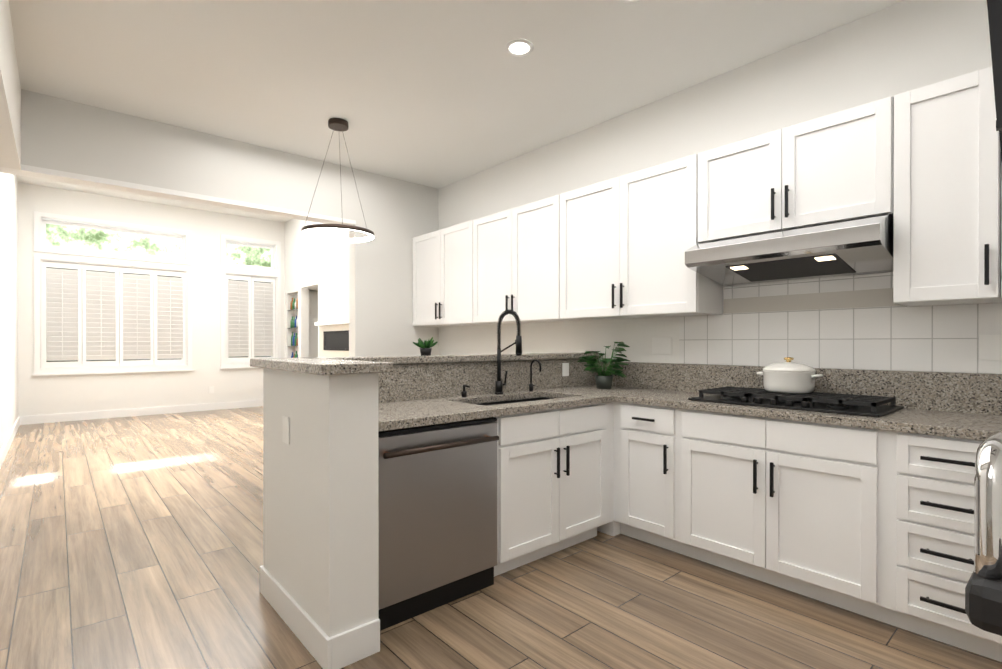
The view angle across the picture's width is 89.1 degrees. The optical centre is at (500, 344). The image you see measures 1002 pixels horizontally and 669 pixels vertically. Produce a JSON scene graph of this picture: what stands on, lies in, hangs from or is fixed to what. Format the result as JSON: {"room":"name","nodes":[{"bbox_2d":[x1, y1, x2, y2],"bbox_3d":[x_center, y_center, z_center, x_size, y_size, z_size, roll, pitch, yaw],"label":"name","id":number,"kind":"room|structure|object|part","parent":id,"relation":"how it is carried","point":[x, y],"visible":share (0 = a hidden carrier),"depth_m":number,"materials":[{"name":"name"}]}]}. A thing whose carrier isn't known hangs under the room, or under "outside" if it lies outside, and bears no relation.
{"room":"kitchen","nodes":[
{"label":"kitchen","id":0,"kind":"room"},
{"bbox_2d":[0,173,18,450],"bbox_3d":[-5.583,-0.617,5.607,0.150,3.700,6.000,0,0,-41],"label":"wall","id":1,"kind":"structure","parent":0,"point":[9,414],"depth_m":6.21,"materials":[{"name":"white paint"}]},
{"bbox_2d":[0,416,20,467],"bbox_3d":[-4.139,1.173,4.085,0.015,0.130,9.800,0,0,-41],"label":"baseboard","id":2,"kind":"structure","parent":1,"relation":"attached to","point":[4,450],"depth_m":6.06,"materials":[{"name":"white wood"}]},
{"bbox_2d":[0,0,20,169],"bbox_3d":[-2.197,-0.271,1.927,0.405,3.030,4.000,0,0,-41],"label":"wall","id":3,"kind":"structure","parent":0,"point":[10,122],"depth_m":2.48,"materials":[{"name":"white paint"}]},
{"bbox_2d":[18,183,284,415],"bbox_3d":[-5.951,-0.628,9.137,4.240,3.700,0.200,0,0,-41],"label":"wall","id":4,"kind":"structure","parent":0,"point":[49,394],"depth_m":8.86,"materials":[{"name":"white paint"}]},
{"bbox_2d":[34,211,191,264],"bbox_3d":[-6.490,-1.756,8.641,2.120,0.620,0.212,0,0,-41],"label":"transom","id":5,"kind":"object","parent":4,"relation":"in","point":[41,220],"visible":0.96,"depth_m":8.51,"materials":[{"name":"white wood"}]},
{"bbox_2d":[33,254,193,375],"bbox_3d":[-6.481,-0.464,8.634,2.160,1.885,0.240,0,0,-41],"label":"window","id":6,"kind":"structure","parent":4,"relation":"in","point":[38,260],"depth_m":8.38,"materials":[{"name":"white wood"}]},
{"bbox_2d":[46,267,180,361],"bbox_3d":[-6.602,-0.477,8.774,2.020,1.760,0.010,0,0,-41],"label":"window","id":7,"kind":"structure","parent":6,"relation":"attached to","point":[104,360],"depth_m":8.62,"materials":[{"name":"white wood"}]},
{"bbox_2d":[42,261,185,367],"bbox_3d":[-6.460,-0.476,8.611,1.938,1.676,0.068,0,0,-41],"label":"window shutters","id":8,"kind":"object","parent":6,"relation":"attached to","point":[118,316],"visible":1,"depth_m":8.54,"materials":[{"name":"white wood"}]},
{"bbox_2d":[21,400,262,424],"bbox_3d":[-5.869,1.157,9.072,3.910,0.130,0.015,0,0,-41],"label":"baseboard","id":9,"kind":"structure","parent":4,"relation":"attached to","point":[38,419],"depth_m":8.71,"materials":[{"name":"white wood"}]},
{"bbox_2d":[209,386,213,392],"bbox_3d":[-5.400,0.841,9.483,0.080,0.120,0.006,0,0,-41],"label":"outlet","id":10,"kind":"object","parent":4,"relation":"attached to","point":[211,389],"visible":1,"depth_m":9.48,"materials":[{"name":"white plastic"}]},
{"bbox_2d":[228,279,270,357],"bbox_3d":[-5.040,-0.501,10.139,0.990,1.760,0.010,0,0,-41],"label":"window","id":11,"kind":"structure","parent":4,"relation":"in","point":[247,356],"depth_m":10.13,"materials":[{"name":"white wood"}]},
{"bbox_2d":[220,269,280,368],"bbox_3d":[-4.918,-0.488,10.000,1.130,1.885,0.240,0,0,-41],"label":"window","id":12,"kind":"structure","parent":4,"relation":"in","point":[236,365],"depth_m":9.81,"materials":[{"name":"white wood"}]},
{"bbox_2d":[226,274,275,361],"bbox_3d":[-4.897,-0.500,9.976,0.908,1.676,0.068,0,0,-41],"label":"window shutters","id":13,"kind":"object","parent":12,"relation":"attached to","point":[250,314],"visible":0.94,"depth_m":9.95,"materials":[{"name":"white wood"}]},
{"bbox_2d":[221,234,280,273],"bbox_3d":[-4.927,-1.756,10.006,1.090,0.650,0.212,0,0,-41],"label":"transom","id":14,"kind":"object","parent":4,"relation":"in","point":[275,248],"visible":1,"depth_m":9.99,"materials":[{"name":"white wood"}]},
{"bbox_2d":[16,175,291,222],"bbox_3d":[-4.043,-2.521,6.947,4.240,0.100,6.000,0,0,-41],"label":"ceiling","id":15,"kind":"structure","parent":0,"point":[78,188],"depth_m":8.62,"materials":[{"name":"white paint"}]},
{"bbox_2d":[0,89,438,356],"bbox_3d":[-2.118,-0.615,4.749,3.940,3.700,0.172,0,0,-41],"label":"wall","id":16,"kind":"structure","parent":0,"point":[68,141],"depth_m":4.61,"materials":[{"name":"white paint"}]},
{"bbox_2d":[285,219,348,357],"bbox_3d":[-2.046,-0.626,8.498,1.100,3.700,6.300,0,0,-41],"label":"wall","id":17,"kind":"structure","parent":0,"point":[317,278],"depth_m":9.45,"materials":[{"name":"white paint"}]},
{"bbox_2d":[288,309,297,346],"bbox_3d":[-4.048,-0.147,10.071,0.143,1.092,0.596,0,0,-41],"label":"shelves","id":18,"kind":"object","parent":17,"relation":"attached to","point":[293,328],"visible":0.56,"depth_m":10.09,"materials":[{"name":"white"}]},
{"bbox_2d":[290,316,297,327],"bbox_3d":[-4.050,-0.468,10.070,0.076,0.268,0.515,0,0,-41],"label":"bottle","id":19,"kind":"object","parent":18,"relation":"on","point":[294,322],"depth_m":10.12,"materials":[{"name":"blue"}]},
{"bbox_2d":[290,298,297,309],"bbox_3d":[-4.052,-0.839,10.071,0.078,0.288,0.512,0,0,-41],"label":"bottle","id":20,"kind":"object","parent":18,"relation":"on","point":[293,304],"depth_m":10.12,"materials":[{"name":"glass"}]},
{"bbox_2d":[291,332,297,345],"bbox_3d":[-4.047,-0.116,10.068,0.077,0.283,0.508,0,0,-41],"label":"bottle","id":21,"kind":"object","parent":18,"relation":"on","point":[294,339],"depth_m":10.12,"materials":[{"name":"blue"}]},
{"bbox_2d":[291,351,297,357],"bbox_3d":[-4.047,0.257,10.069,0.078,0.258,0.508,0,0,-41],"label":"bottle","id":22,"kind":"object","parent":18,"relation":"on","point":[295,355],"depth_m":10.06,"materials":[{"name":"glass"}]},
{"bbox_2d":[267,369,378,637],"bbox_3d":[-0.807,0.678,2.268,0.205,1.130,0.700,0,0,-41],"label":"wall","id":23,"kind":"structure","parent":0,"point":[321,520],"depth_m":2.04,"materials":[{"name":"white paint"}]},
{"bbox_2d":[282,416,289,443],"bbox_3d":[-0.966,0.383,2.287,0.006,0.120,0.080,0,0,-41],"label":"outlet","id":24,"kind":"object","parent":23,"relation":"attached to","point":[286,428],"visible":0.98,"depth_m":2.27,"materials":[{"name":"white plastic"}]},
{"bbox_2d":[260,565,339,668],"bbox_3d":[-0.918,1.178,2.233,0.018,0.130,0.820,0,0,-41],"label":"baseboard","id":25,"kind":"structure","parent":23,"relation":"attached to","point":[325,650],"depth_m":2.12,"materials":[{"name":"white wood"}]},
{"bbox_2d":[263,358,581,569],"bbox_3d":[-0.204,0.675,3.352,2.538,1.130,0.100,0,0,-41],"label":"wall","id":26,"kind":"structure","parent":0,"point":[264,369],"depth_m":2.54,"materials":[{"name":"white paint"}]},
{"bbox_2d":[250,352,600,374],"bbox_3d":[0.014,0.089,3.063,2.588,0.040,0.920,0,0,-41],"label":"wall ledge","id":27,"kind":"object","parent":26,"relation":"on","point":[343,365],"visible":0.98,"depth_m":2.43,"materials":[{"name":"grey stone"}]},
{"bbox_2d":[413,337,437,355],"bbox_3d":[-0.479,0.009,3.130,0.159,0.114,0.142,0,0,-41],"label":"plant","id":28,"kind":"object","parent":27,"relation":"on","point":[425,346],"visible":1,"depth_m":3.11,"materials":[{"name":"green plant"}]},
{"bbox_3d":[-0.463,0.044,3.131,0.076,0.045,0.076,0,0,-41],"label":"pot","id":29,"kind":"part","parent":28,"relation":"part of","materials":[{"name":"grey ceramic"}]},
{"bbox_2d":[562,363,568,375],"bbox_3d":[0.490,0.188,3.857,0.070,0.100,0.006,0,0,-41],"label":"outlet","id":30,"kind":"object","parent":26,"relation":"attached to","point":[565,369],"visible":1,"depth_m":3.85,"materials":[{"name":"white plastic"}]},
{"bbox_2d":[9,0,903,188],"bbox_3d":[-0.682,-1.835,1.552,5.920,0.100,6.550,0,0,-41],"label":"ceiling","id":31,"kind":"structure","parent":0,"point":[437,94],"depth_m":3.24,"materials":[{"name":"white paint"}]},
{"bbox_2d":[301,118,373,242],"bbox_3d":[-1.308,-1.333,4.095,0.558,0.914,0.558,0,0,-41],"label":"ring pendant light","id":32,"kind":"object","parent":31,"relation":"hanging from","point":[337,124],"visible":1,"depth_m":4.05,"materials":[{"name":"brown metal"}]},
{"bbox_2d":[505,39,533,56],"bbox_3d":[0.111,-1.784,3.062,0.170,0.006,0.170,0,0,-41],"label":"recessed light","id":33,"kind":"object","parent":31,"relation":"in","point":[519,47],"visible":1,"depth_m":3.06,"materials":[{"name":"white plastic"}]},
{"bbox_2d":[620,0,641,3],"bbox_3d":[0.673,-1.783,2.571,0.170,0.006,0.170,0,0,-41],"label":"recessed light","id":34,"kind":"object","parent":31,"relation":"in","point":[630,1],"visible":1,"depth_m":2.64,"materials":[{"name":"white"}]},
{"bbox_2d":[0,406,1001,668],"bbox_3d":[-2.247,1.262,4.212,7.250,0.050,12.700,0,0,-41],"label":"floor","id":35,"kind":"structure","parent":0,"point":[132,542],"depth_m":2.51,"materials":[{"name":"brown wood"}]},
{"bbox_2d":[315,319,348,356],"bbox_3d":[-2.753,0.415,8.282,0.248,1.620,1.560,0,0,-41],"label":"fireplace","id":36,"kind":"object","parent":35,"relation":"on","point":[333,338],"visible":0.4,"depth_m":8.40,"materials":[{"name":"beige tile"}]},
{"bbox_2d":[378,417,498,630],"bbox_3d":[-0.461,0.807,2.586,0.704,0.871,0.657,0,0,-41],"label":"dishwasher","id":37,"kind":"object","parent":35,"relation":"on","point":[437,501],"visible":0.71,"depth_m":2.36,"materials":[{"name":"silver metal"}]},
{"bbox_3d":[-0.263,0.468,2.358,0.628,0.023,0.055,0,0,-41],"label":"handle","id":38,"kind":"part","parent":37,"relation":"part of","materials":[{"name":"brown metal"}]},
{"bbox_2d":[494,430,589,576],"bbox_3d":[0.106,0.901,3.133,0.858,0.680,0.392,0,0,-41],"label":"base cabinet","id":39,"kind":"object","parent":35,"relation":"on","point":[543,484],"depth_m":2.85,"materials":[{"name":"white wood"}]},
{"bbox_2d":[378,390,601,431],"bbox_3d":[-0.164,0.346,2.878,1.563,0.040,0.623,0,0,-41],"label":"countertop","id":40,"kind":"structure","parent":39,"relation":"on","point":[419,411],"depth_m":2.70,"materials":[{"name":"grey stone"}]},
{"bbox_2d":[462,385,469,396],"bbox_3d":[-0.216,0.285,3.138,0.032,0.076,0.066,0,0,-41],"label":"soap dispenser","id":41,"kind":"object","parent":40,"relation":"on","point":[464,392],"visible":1,"depth_m":3.14,"materials":[{"name":"black metal"}]},
{"bbox_2d":[494,309,521,393],"bbox_3d":[0.059,0.048,3.281,0.094,0.549,0.241,0,0,-41],"label":"faucet","id":42,"kind":"object","parent":40,"relation":"on","point":[499,384],"visible":1,"depth_m":3.31,"materials":[{"name":"black metal"}]},
{"bbox_2d":[477,397,554,405],"bbox_3d":[0.108,0.460,3.133,0.844,0.185,0.384,0,0,-41],"label":"sink","id":43,"kind":"object","parent":40,"relation":"in","point":[487,402],"depth_m":3.32,"materials":[{"name":"black"}]},
{"bbox_2d":[529,359,540,390],"bbox_3d":[0.248,0.211,3.512,0.060,0.222,0.111,0,0,-41],"label":"tap","id":44,"kind":"object","parent":40,"relation":"on","point":[531,385],"visible":0.98,"depth_m":3.52,"materials":[{"name":"black metal"}]},
{"bbox_2d":[482,406,585,445],"bbox_3d":[0.230,0.454,2.993,0.845,0.173,0.012,0,0,-41],"label":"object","id":45,"kind":"structure","parent":39,"relation":"attached to","point":[517,426],"depth_m":2.82,"materials":[{"name":"white wood"}]},
{"bbox_2d":[586,402,609,534],"bbox_3d":[0.756,0.802,3.719,0.608,0.873,0.608,0,0,-41],"label":"base cabinet","id":46,"kind":"object","parent":35,"relation":"on","point":[597,417],"depth_m":3.18,"materials":[{"name":"white wood"}]},
{"bbox_2d":[610,402,677,552],"bbox_3d":[1.100,0.804,3.310,0.628,0.873,0.460,0,0,-41],"label":"base cabinet","id":47,"kind":"object","parent":35,"relation":"on","point":[643,439],"depth_m":3.11,"materials":[{"name":"white wood"}]},
{"bbox_2d":[678,410,889,623],"bbox_3d":[1.574,0.805,2.768,0.628,0.873,0.980,0,0,-41],"label":"base cabinet","id":48,"kind":"object","parent":35,"relation":"on","point":[870,517],"depth_m":2.49,"materials":[{"name":"white wood"}]},
{"bbox_2d":[542,386,1001,441],"bbox_3d":[1.666,0.347,2.540,0.748,0.040,3.538,0,0,-41],"label":"countertop","id":49,"kind":"structure","parent":48,"relation":"on","point":[907,420],"depth_m":2.44,"materials":[{"name":"grey stone"}]},
{"bbox_2d":[578,342,630,388],"bbox_3d":[0.771,0.150,3.746,0.425,0.344,0.402,0,0,-41],"label":"plant","id":50,"kind":"object","parent":49,"relation":"on","point":[604,379],"visible":1,"depth_m":3.72,"materials":[{"name":"green plant"}]},
{"bbox_3d":[0.759,0.274,3.755,0.136,0.095,0.136,0,0,-41],"label":"pot","id":51,"kind":"part","parent":50,"relation":"part of","materials":[{"name":"grey ceramic"}]},
{"bbox_2d":[688,386,903,416],"bbox_3d":[1.576,0.297,2.789,0.480,0.056,0.920,0,0,-41],"label":"cooktop","id":52,"kind":"object","parent":49,"relation":"in","point":[863,405],"visible":0.98,"depth_m":2.63,"materials":[{"name":"black metal"}]},
{"bbox_2d":[756,357,822,393],"bbox_3d":[1.629,0.168,2.881,0.264,0.197,0.338,0,0,-41],"label":"pot","id":53,"kind":"object","parent":52,"relation":"on","point":[788,376],"visible":1,"depth_m":2.78,"materials":[{"name":"white ceramic"}]},
{"bbox_2d":[890,434,1001,661],"bbox_3d":[2.027,0.807,2.249,0.628,0.873,0.398,0,0,-41],"label":"base cabinet","id":54,"kind":"object","parent":35,"relation":"on","point":[932,479],"depth_m":2.08,"materials":[{"name":"white wood"}]},
{"bbox_2d":[965,431,1001,635],"bbox_3d":[1.279,0.730,1.063,0.440,1.034,0.440,0,0,-41],"label":"stool","id":55,"kind":"object","parent":35,"relation":"on","point":[983,599],"visible":1,"depth_m":1.08,"materials":[{"name":"silver metal"}]},
{"bbox_3d":[1.164,0.353,1.194,0.348,0.282,0.047,0,0,-41],"label":"arm","id":56,"kind":"part","parent":55,"relation":"part of"},
{"bbox_2d":[482,398,533,405],"bbox_3d":[-0.015,0.454,3.273,0.845,0.173,0.012,0,0,-41],"label":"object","id":57,"kind":"structure","parent":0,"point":[519,399],"depth_m":3.31,"materials":[{"name":"metal"}]},
{"bbox_2d":[438,0,1001,373],"bbox_3d":[1.441,-0.276,3.512,0.150,3.030,6.700,0,0,-41],"label":"wall","id":58,"kind":"structure","parent":0,"point":[901,47],"depth_m":3.43,"materials":[{"name":"white paint"}]},
{"bbox_2d":[413,219,496,326],"bbox_3d":[-0.471,-0.696,5.318,0.348,0.980,1.153,0,0,-41],"label":"upper cabinet","id":59,"kind":"object","parent":58,"relation":"attached to","point":[444,260],"depth_m":5.17,"materials":[{"name":"white wood"}]},
{"bbox_2d":[477,193,576,323],"bbox_3d":[0.226,-0.694,4.520,0.348,0.980,1.234,0,0,-41],"label":"upper cabinet","id":60,"kind":"object","parent":58,"relation":"attached to","point":[521,249],"depth_m":4.31,"materials":[{"name":"white wood"}]},
{"bbox_2d":[565,150,722,320],"bbox_3d":[0.962,-0.691,3.677,0.348,0.980,1.274,0,0,-41],"label":"upper cabinet","id":61,"kind":"object","parent":58,"relation":"attached to","point":[628,237],"depth_m":3.45,"materials":[{"name":"white wood"}]},
{"bbox_2d":[685,214,893,285],"bbox_3d":[1.595,-0.503,2.828,0.513,0.239,0.952,0,0,-41],"label":"range hood","id":62,"kind":"object","parent":58,"relation":"attached to","point":[860,246],"visible":0.83,"depth_m":2.67,"materials":[{"name":"silver metal"}]},
{"bbox_2d":[709,95,896,240],"bbox_3d":[1.657,-0.903,2.881,0.348,0.552,0.968,0,0,-41],"label":"upper cabinet","id":63,"kind":"object","parent":58,"relation":"attached to","point":[838,166],"depth_m":2.68,"materials":[{"name":"white wood"}]},
{"bbox_2d":[679,272,1001,373],"bbox_3d":[2.193,-0.123,2.529,0.008,0.516,2.830,0,0,-41],"label":"tile backsplash","id":64,"kind":"structure","parent":58,"relation":"attached to","point":[856,322],"depth_m":2.86,"materials":[{"name":"grey tile"}]},
{"bbox_2d":[979,335,1001,359],"bbox_3d":[2.316,0.013,2.378,0.006,0.120,0.120,0,0,-41],"label":"light switch","id":65,"kind":"object","parent":64,"relation":"attached to","point":[990,347],"visible":1,"depth_m":2.39,"materials":[{"name":"white plastic"}]},
{"bbox_2d":[892,67,1001,305],"bbox_3d":[2.097,-0.687,2.378,0.348,0.980,0.499,0,0,-41],"label":"upper cabinet","id":66,"kind":"object","parent":58,"relation":"attached to","point":[922,166],"depth_m":2.26,"materials":[{"name":"white wood"}]},
{"bbox_2d":[987,0,1001,160],"bbox_3d":[1.290,-1.117,1.056,0.460,1.329,0.460,0,0,-44],"label":"refrigerator","id":67,"kind":"object","parent":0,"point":[994,7],"visible":1,"depth_m":1.06,"materials":[{"name":"black metal"}]},
{"label":"outside","id":68,"kind":"structure","parent":0,"visible":0},
{"bbox_2d":[46,224,270,266],"bbox_3d":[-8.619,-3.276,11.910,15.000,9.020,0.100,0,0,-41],"label":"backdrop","id":69,"kind":"structure","parent":68,"point":[74,237],"depth_m":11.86,"materials":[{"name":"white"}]}
]}

